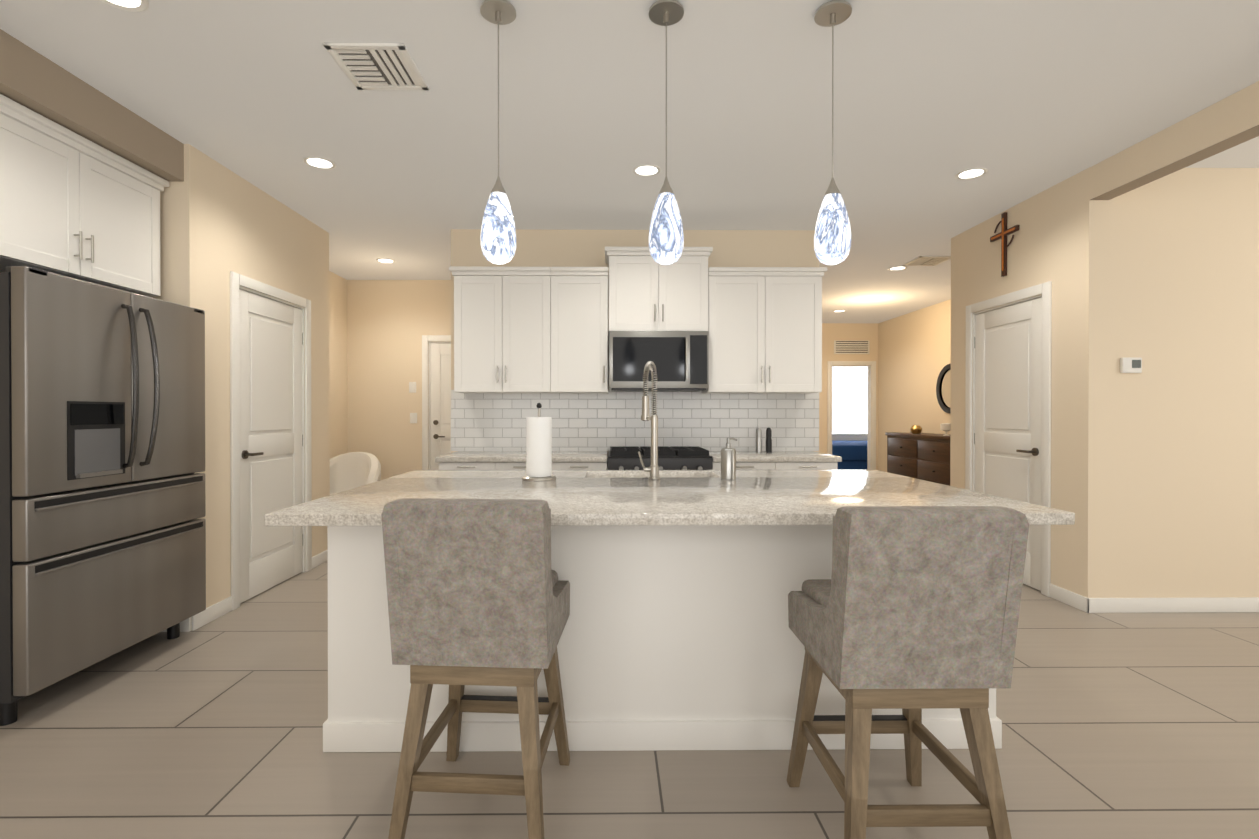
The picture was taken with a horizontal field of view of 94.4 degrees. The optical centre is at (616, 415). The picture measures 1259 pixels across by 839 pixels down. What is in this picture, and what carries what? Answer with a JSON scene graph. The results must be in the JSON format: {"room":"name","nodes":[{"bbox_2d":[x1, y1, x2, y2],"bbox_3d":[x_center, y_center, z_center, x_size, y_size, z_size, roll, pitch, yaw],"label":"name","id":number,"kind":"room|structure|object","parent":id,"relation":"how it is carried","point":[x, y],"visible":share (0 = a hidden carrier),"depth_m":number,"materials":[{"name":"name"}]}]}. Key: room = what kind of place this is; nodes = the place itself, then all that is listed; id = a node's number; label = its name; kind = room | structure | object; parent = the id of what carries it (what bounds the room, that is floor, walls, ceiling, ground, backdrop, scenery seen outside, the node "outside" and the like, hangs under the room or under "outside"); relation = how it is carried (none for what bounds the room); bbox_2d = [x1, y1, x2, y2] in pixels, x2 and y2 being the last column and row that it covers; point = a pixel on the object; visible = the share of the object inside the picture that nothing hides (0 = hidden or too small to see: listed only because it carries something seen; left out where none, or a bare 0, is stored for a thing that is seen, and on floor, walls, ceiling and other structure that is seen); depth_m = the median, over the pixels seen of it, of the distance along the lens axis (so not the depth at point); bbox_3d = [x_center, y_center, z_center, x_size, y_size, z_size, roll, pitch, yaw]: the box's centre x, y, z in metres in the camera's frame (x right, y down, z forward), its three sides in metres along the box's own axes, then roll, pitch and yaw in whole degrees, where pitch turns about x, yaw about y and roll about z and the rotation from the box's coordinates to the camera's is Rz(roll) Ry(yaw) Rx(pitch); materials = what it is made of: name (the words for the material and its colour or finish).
{"room":"kitchen","nodes":[
{"label":"kitchen","id":0,"kind":"room"},
{"bbox_2d":[0,561,1258,838],"bbox_3d":[1.243,1.256,4.929,11.500,0.100,18.000,0,0,-1],"label":"floor","id":1,"kind":"structure","parent":0,"point":[1130,725],"depth_m":2.06,"materials":[{"name":"tile"}]},
{"bbox_2d":[0,266,205,725],"bbox_3d":[-2.670,0.317,2.747,0.924,1.800,0.996,0,0,-1],"label":"fridge","id":2,"kind":"object","parent":1,"relation":"on","point":[102,482],"visible":1,"depth_m":2.54,"materials":[{"name":"grey metal"}]},
{"bbox_2d":[330,452,380,494],"bbox_3d":[-2.716,0.791,5.846,0.650,0.820,0.635,0,0,-1],"label":"chair","id":3,"kind":"object","parent":1,"relation":"on","point":[350,470],"visible":0.21,"depth_m":6.01,"materials":[{"name":"white fabric"}]},
{"bbox_2d":[381,498,569,838],"bbox_3d":[-0.399,0.727,1.816,0.440,0.990,0.522,0,0,3],"label":"stool","id":4,"kind":"object","parent":1,"relation":"on","point":[478,592],"visible":1,"depth_m":1.60,"materials":[{"name":"fabric"}]},
{"bbox_2d":[439,463,562,469],"bbox_3d":[-0.849,0.770,4.494,0.868,0.878,0.600,0,0,-1],"label":"base cabinet","id":5,"kind":"object","parent":1,"relation":"on","point":[442,466],"depth_m":4.19,"materials":[{"name":"white wood"}]},
{"bbox_2d":[435,451,606,462],"bbox_3d":[-0.688,0.312,4.482,1.230,0.038,0.628,0,0,-1],"label":"countertop","id":6,"kind":"structure","parent":5,"relation":"on","point":[459,456],"depth_m":4.20,"materials":[{"name":"beige stone"}]},
{"bbox_2d":[563,455,607,469],"bbox_3d":[-0.303,0.770,4.499,0.464,0.878,0.600,0,0,-1],"label":"base cabinet","id":7,"kind":"object","parent":1,"relation":"on","point":[566,466],"depth_m":4.20,"materials":[{"name":"white wood"}]},
{"bbox_2d":[608,446,712,469],"bbox_3d":[0.308,0.730,4.460,0.750,0.956,0.691,0,0,-1],"label":"range","id":8,"kind":"object","parent":1,"relation":"on","point":[672,458],"visible":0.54,"depth_m":4.17,"materials":[{"name":"grey metal"}]},
{"bbox_2d":[323,474,1001,751],"bbox_3d":[0.167,0.779,2.652,2.479,0.878,1.068,0,0,-1],"label":"kitchen island","id":9,"kind":"object","parent":1,"relation":"on","point":[678,633],"depth_m":2.13,"materials":[{"name":"white wood"}]},
{"bbox_2d":[393,470,908,477],"bbox_3d":[0.163,0.319,3.041,2.552,0.038,0.385,0,0,-1],"label":"island countertop","id":10,"kind":"structure","parent":9,"relation":"on","point":[416,473],"depth_m":3.03,"materials":[{"name":"beige stone"}]},
{"bbox_2d":[522,403,555,480],"bbox_3d":[-0.371,0.119,2.777,0.164,0.364,0.164,0,0,-1],"label":"paper towel","id":11,"kind":"object","parent":10,"relation":"on","point":[538,448],"visible":1,"depth_m":2.73,"materials":[{"name":"white paper"}]},
{"bbox_2d":[638,361,659,479],"bbox_3d":[0.152,0.017,2.853,0.108,0.569,0.198,0,0,-1],"label":"faucet","id":12,"kind":"object","parent":10,"relation":"on","point":[653,469],"visible":1,"depth_m":2.77,"materials":[{"name":"silver metal"}]},
{"bbox_2d":[265,478,1074,525],"bbox_3d":[0.170,0.323,2.339,2.552,0.038,1.020,0,0,-1],"label":"island countertop","id":13,"kind":"structure","parent":9,"relation":"on","point":[571,501],"depth_m":2.13,"materials":[{"name":"beige stone"}]},
{"bbox_2d":[721,438,736,479],"bbox_3d":[0.538,0.203,2.786,0.083,0.198,0.072,0,0,-1],"label":"soap dispenser","id":14,"kind":"object","parent":13,"relation":"on","point":[728,462],"visible":1,"depth_m":2.76,"materials":[{"name":"silver metal"}]},
{"bbox_2d":[713,463,837,469],"bbox_3d":[1.142,0.770,4.513,0.910,0.878,0.600,0,0,-1],"label":"base cabinet","id":15,"kind":"object","parent":1,"relation":"on","point":[716,466],"depth_m":4.21,"materials":[{"name":"white wood"}]},
{"bbox_2d":[709,451,841,462],"bbox_3d":[1.153,0.312,4.499,0.928,0.038,0.628,0,0,-1],"label":"countertop","id":16,"kind":"structure","parent":15,"relation":"on","point":[741,456],"depth_m":4.21,"materials":[{"name":"beige stone"}]},
{"bbox_2d":[756,427,761,452],"bbox_3d":[1.126,0.192,4.622,0.047,0.200,0.047,0,0,-13],"label":"grinder","id":17,"kind":"object","parent":16,"relation":"on","point":[759,440],"depth_m":4.60,"materials":[{"name":"silver metal"}]},
{"bbox_2d":[766,427,771,452],"bbox_3d":[1.206,0.192,4.623,0.047,0.200,0.047,0,0,-13],"label":"grinder","id":18,"kind":"object","parent":16,"relation":"on","point":[768,431],"depth_m":4.60,"materials":[{"name":"black metal"}]},
{"bbox_2d":[832,434,866,469],"bbox_3d":[4.824,0.792,12.285,2.040,0.750,2.150,0,0,-1],"label":"bed","id":19,"kind":"object","parent":1,"relation":"on","point":[850,450],"visible":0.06,"depth_m":11.26,"materials":[{"name":"blue fabric"}]},
{"bbox_2d":[787,506,1028,838],"bbox_3d":[0.788,0.728,1.687,0.440,0.990,0.522,0,0,-1],"label":"stool","id":20,"kind":"object","parent":1,"relation":"on","point":[911,612],"visible":1,"depth_m":1.48,"materials":[{"name":"fabric"}]},
{"bbox_2d":[885,432,949,485],"bbox_3d":[4.193,0.721,7.724,0.477,0.940,1.740,0,0,-1],"label":"dresser","id":21,"kind":"object","parent":1,"relation":"on","point":[924,456],"visible":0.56,"depth_m":7.65,"materials":[{"name":"brown wood"}]},
{"bbox_2d":[910,425,921,433],"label":"vase","id":22,"kind":"object","parent":21,"relation":"on","point":[917,429],"depth_m":8.05,"materials":[{"name":"gold metal"}]},
{"bbox_2d":[940,423,949,435],"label":"vase","id":23,"kind":"object","parent":21,"relation":"on","point":[945,427],"depth_m":7.36,"materials":[{"name":"white ceramic"}]},
{"bbox_2d":[0,29,1258,607],"bbox_3d":[1.860,-0.163,4.727,10.270,2.740,17.600,0,0,-1],"label":"wall","id":24,"kind":"structure","parent":0,"point":[1146,249],"depth_m":3.60,"materials":[{"name":"beige paint"}]},
{"bbox_2d":[0,94,168,296],"bbox_3d":[-2.809,-0.983,2.739,0.636,0.648,1.040,0,0,-1],"label":"upper cabinet","id":25,"kind":"object","parent":24,"relation":"attached to","point":[74,205],"visible":0.98,"depth_m":2.71,"materials":[{"name":"white wood"}]},
{"bbox_2d":[161,614,196,631],"bbox_3d":[-2.765,1.170,3.275,0.754,0.090,0.017,0,0,-1],"label":"baseboard","id":26,"kind":"structure","parent":24,"relation":"attached to","point":[190,624],"depth_m":3.27,"materials":[{"name":"white wood"}]},
{"bbox_2d":[197,596,231,628],"bbox_3d":[-2.398,1.169,3.462,0.017,0.090,0.324,0,0,-1],"label":"baseboard","id":27,"kind":"structure","parent":24,"relation":"attached to","point":[223,607],"depth_m":3.46,"materials":[{"name":"white wood"}]},
{"bbox_2d":[230,271,311,609],"bbox_3d":[-2.444,0.155,4.093,0.171,2.110,0.950,0,0,-1],"label":"door","id":28,"kind":"structure","parent":24,"relation":"in","point":[270,447],"depth_m":4.02,"materials":[{"name":"white wood"}]},
{"bbox_2d":[312,550,327,568],"bbox_3d":[-2.409,1.162,4.739,0.014,0.090,0.330,0,0,-1],"label":"baseboard","id":29,"kind":"structure","parent":24,"relation":"attached to","point":[322,557],"depth_m":4.70,"materials":[{"name":"white wood"}]},
{"bbox_2d":[409,382,415,392],"bbox_3d":[-2.323,-0.323,6.623,0.080,0.120,0.006,0,0,-1],"label":"switch plate","id":30,"kind":"object","parent":24,"relation":"attached to","point":[412,389],"depth_m":6.62,"materials":[{"name":"white plastic"}]},
{"bbox_2d":[410,413,416,422],"bbox_3d":[-2.313,0.027,6.625,0.080,0.120,0.006,0,0,-1],"label":"switch plate","id":31,"kind":"object","parent":24,"relation":"attached to","point":[413,416],"depth_m":6.62,"materials":[{"name":"white plastic"}]},
{"bbox_2d":[422,335,450,469],"bbox_3d":[-1.804,0.142,6.669,0.820,2.110,0.171,0,0,-1],"label":"hall door","id":32,"kind":"structure","parent":24,"relation":"in","point":[436,424],"depth_m":6.64,"materials":[{"name":"white wood"}]},
{"bbox_2d":[453,267,560,392],"bbox_3d":[-0.852,-0.645,4.632,0.799,0.924,0.330,0,0,-1],"label":"upper cabinet","id":33,"kind":"object","parent":24,"relation":"attached to","point":[530,329],"depth_m":4.47,"materials":[{"name":"white wood"}]},
{"bbox_2d":[561,271,607,392],"bbox_3d":[-0.320,-0.645,4.637,0.502,0.924,0.330,0,0,-1],"label":"upper cabinet","id":34,"kind":"object","parent":24,"relation":"attached to","point":[584,341],"depth_m":4.48,"materials":[{"name":"white wood"}]},
{"bbox_2d":[451,390,818,450],"bbox_3d":[0.154,0.039,4.808,3.040,0.505,0.008,0,0,-1],"label":"tile backsplash","id":35,"kind":"structure","parent":24,"relation":"attached to","point":[580,421],"depth_m":4.80,"materials":[{"name":"white tile"}]},
{"bbox_2d":[605,251,708,334],"bbox_3d":[0.316,-0.949,4.626,0.762,0.606,0.360,0,0,-1],"label":"upper cabinet","id":36,"kind":"object","parent":24,"relation":"attached to","point":[645,294],"depth_m":4.45,"materials":[{"name":"white wood"}]},
{"bbox_2d":[609,331,708,391],"bbox_3d":[0.317,-0.420,4.583,0.754,0.444,0.449,0,0,-1],"label":"microwave","id":37,"kind":"object","parent":36,"relation":"attached to","point":[680,359],"visible":1,"depth_m":4.41,"materials":[{"name":"silver metal"}]},
{"bbox_2d":[702,271,824,393],"bbox_3d":[1.141,-0.645,4.651,0.880,0.924,0.330,0,0,-1],"label":"upper cabinet","id":38,"kind":"object","parent":24,"relation":"attached to","point":[765,327],"depth_m":4.49,"materials":[{"name":"white wood"}]},
{"bbox_2d":[832,367,867,433],"bbox_3d":[4.463,-0.299,13.434,3.100,1.680,0.025,0,0,-1],"label":"bedroom window","id":39,"kind":"structure","parent":24,"relation":"in","point":[849,400],"depth_m":13.43,"materials":[{"name":"white glass"}]},
{"bbox_2d":[827,361,875,469],"bbox_3d":[3.966,0.130,9.899,0.820,2.100,0.139,0,0,-1],"label":"door frame","id":40,"kind":"structure","parent":24,"relation":"in","point":[871,462],"depth_m":9.83,"materials":[{"name":"white wood"}]},
{"bbox_2d":[834,340,869,353],"bbox_3d":[3.967,-1.155,9.833,0.600,0.230,0.015,0,0,-1],"label":"air vent","id":41,"kind":"object","parent":24,"relation":"in","point":[851,347],"visible":1,"depth_m":9.83,"materials":[{"name":"white metal"}]},
{"bbox_2d":[936,364,950,413],"bbox_3d":[4.420,-0.359,7.700,0.030,0.660,0.660,0,0,-1],"label":"round mirror","id":42,"kind":"object","parent":24,"relation":"attached to","point":[943,389],"visible":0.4,"depth_m":7.83,"materials":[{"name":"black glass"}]},
{"bbox_2d":[990,212,1019,276],"bbox_3d":[2.885,-1.276,4.341,0.024,0.470,0.300,0,0,-1],"label":"cross","id":43,"kind":"object","parent":24,"relation":"attached to","point":[1003,233],"visible":1,"depth_m":4.32,"materials":[{"name":"brown wood"}]},
{"bbox_2d":[965,281,1051,596],"bbox_3d":[2.933,0.154,4.349,0.171,2.110,0.920,0,0,-1],"label":"pantry door","id":44,"kind":"structure","parent":24,"relation":"in","point":[1008,350],"depth_m":4.26,"materials":[{"name":"white wood"}]},
{"bbox_2d":[1049,584,1080,609],"bbox_3d":[2.897,1.167,3.757,0.014,0.090,0.274,0,0,-1],"label":"baseboard","id":45,"kind":"structure","parent":24,"relation":"attached to","point":[1060,594],"depth_m":3.75,"materials":[{"name":"white wood"}]},
{"bbox_2d":[1120,357,1141,372],"bbox_3d":[3.155,-0.309,3.574,0.120,0.095,0.027,0,0,-1],"label":"thermostat","id":46,"kind":"object","parent":24,"relation":"attached to","point":[1130,364],"visible":1,"depth_m":3.56,"materials":[{"name":"white plastic"}]},
{"bbox_2d":[1081,595,1258,612],"bbox_3d":[4.898,1.168,3.605,4.014,0.090,0.014,0,0,-1],"label":"baseboard","id":47,"kind":"structure","parent":24,"relation":"attached to","point":[1203,604],"depth_m":3.58,"materials":[{"name":"white wood"}]},
{"bbox_2d":[0,0,1258,322],"bbox_3d":[1.243,-1.584,4.914,11.500,0.100,18.000,0,0,-1],"label":"ceiling","id":48,"kind":"structure","parent":0,"point":[1022,100],"depth_m":2.86,"materials":[{"name":"white paint"}]},
{"bbox_2d":[100,0,148,11],"bbox_3d":[-1.801,-1.516,2.095,0.184,0.006,0.184,0,0,-1],"label":"recessed light","id":49,"kind":"object","parent":48,"relation":"in","point":[135,5],"visible":1,"depth_m":2.15,"materials":[{"name":"white"}]},
{"bbox_2d":[302,156,336,169],"bbox_3d":[-1.794,-1.523,3.515,0.184,0.006,0.184,0,0,-1],"label":"recessed light","id":50,"kind":"object","parent":48,"relation":"in","point":[319,163],"visible":1,"depth_m":3.51,"materials":[{"name":"white"}]},
{"bbox_2d":[323,43,428,89],"bbox_3d":[-1.035,-1.515,2.537,0.330,0.012,0.330,0,0,-1],"label":"ceiling vent","id":51,"kind":"object","parent":48,"relation":"in","point":[378,66],"visible":0.98,"depth_m":2.52,"materials":[{"name":"white metal"}]},
{"bbox_2d":[376,258,395,263],"bbox_3d":[-2.296,-1.535,5.781,0.184,0.006,0.184,0,0,-1],"label":"recessed light","id":52,"kind":"object","parent":48,"relation":"in","point":[384,260],"visible":1,"depth_m":5.76,"materials":[{"name":"white"}]},
{"bbox_2d":[480,0,515,263],"bbox_3d":[-0.442,-1.043,2.171,0.132,0.952,0.132,0,0,-1],"label":"pendant light","id":53,"kind":"object","parent":48,"relation":"hanging from","point":[498,238],"visible":1,"depth_m":2.13,"materials":[{"name":"white glass"}]},
{"bbox_2d":[632,164,660,176],"bbox_3d":[0.185,-1.524,3.624,0.184,0.006,0.184,0,0,-1],"label":"recessed light","id":54,"kind":"object","parent":48,"relation":"in","point":[646,170],"visible":1,"depth_m":3.62,"materials":[{"name":"white glass"}]},
{"bbox_2d":[649,0,683,264],"bbox_3d":[0.184,-1.043,2.176,0.132,0.952,0.132,0,0,-1],"label":"pendant light","id":55,"kind":"object","parent":48,"relation":"hanging from","point":[666,239],"visible":0.98,"depth_m":2.14,"materials":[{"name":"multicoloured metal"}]},
{"bbox_2d":[814,0,851,264],"bbox_3d":[0.808,-1.043,2.182,0.132,0.952,0.132,0,0,-1],"label":"pendant light","id":56,"kind":"object","parent":48,"relation":"hanging from","point":[832,240],"visible":1,"depth_m":2.15,"materials":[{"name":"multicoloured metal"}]},
{"bbox_2d":[888,266,907,270],"bbox_3d":[2.932,-1.537,6.080,0.184,0.006,0.184,0,0,-1],"label":"recessed light","id":57,"kind":"object","parent":48,"relation":"in","point":[897,268],"visible":1,"depth_m":6.08,"materials":[{"name":"white"}]},
{"bbox_2d":[903,256,950,265],"bbox_3d":[3.085,-1.532,5.771,0.340,0.012,0.340,0,0,-1],"label":"ceiling vent","id":58,"kind":"object","parent":48,"relation":"in","point":[927,260],"visible":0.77,"depth_m":5.76,"materials":[{"name":"white"}]},
{"bbox_2d":[954,168,987,179],"bbox_3d":[2.235,-1.524,3.673,0.184,0.006,0.184,0,0,-1],"label":"recessed light","id":59,"kind":"object","parent":48,"relation":"in","point":[971,173],"visible":1,"depth_m":3.67,"materials":[{"name":"white glass"}]}
]}

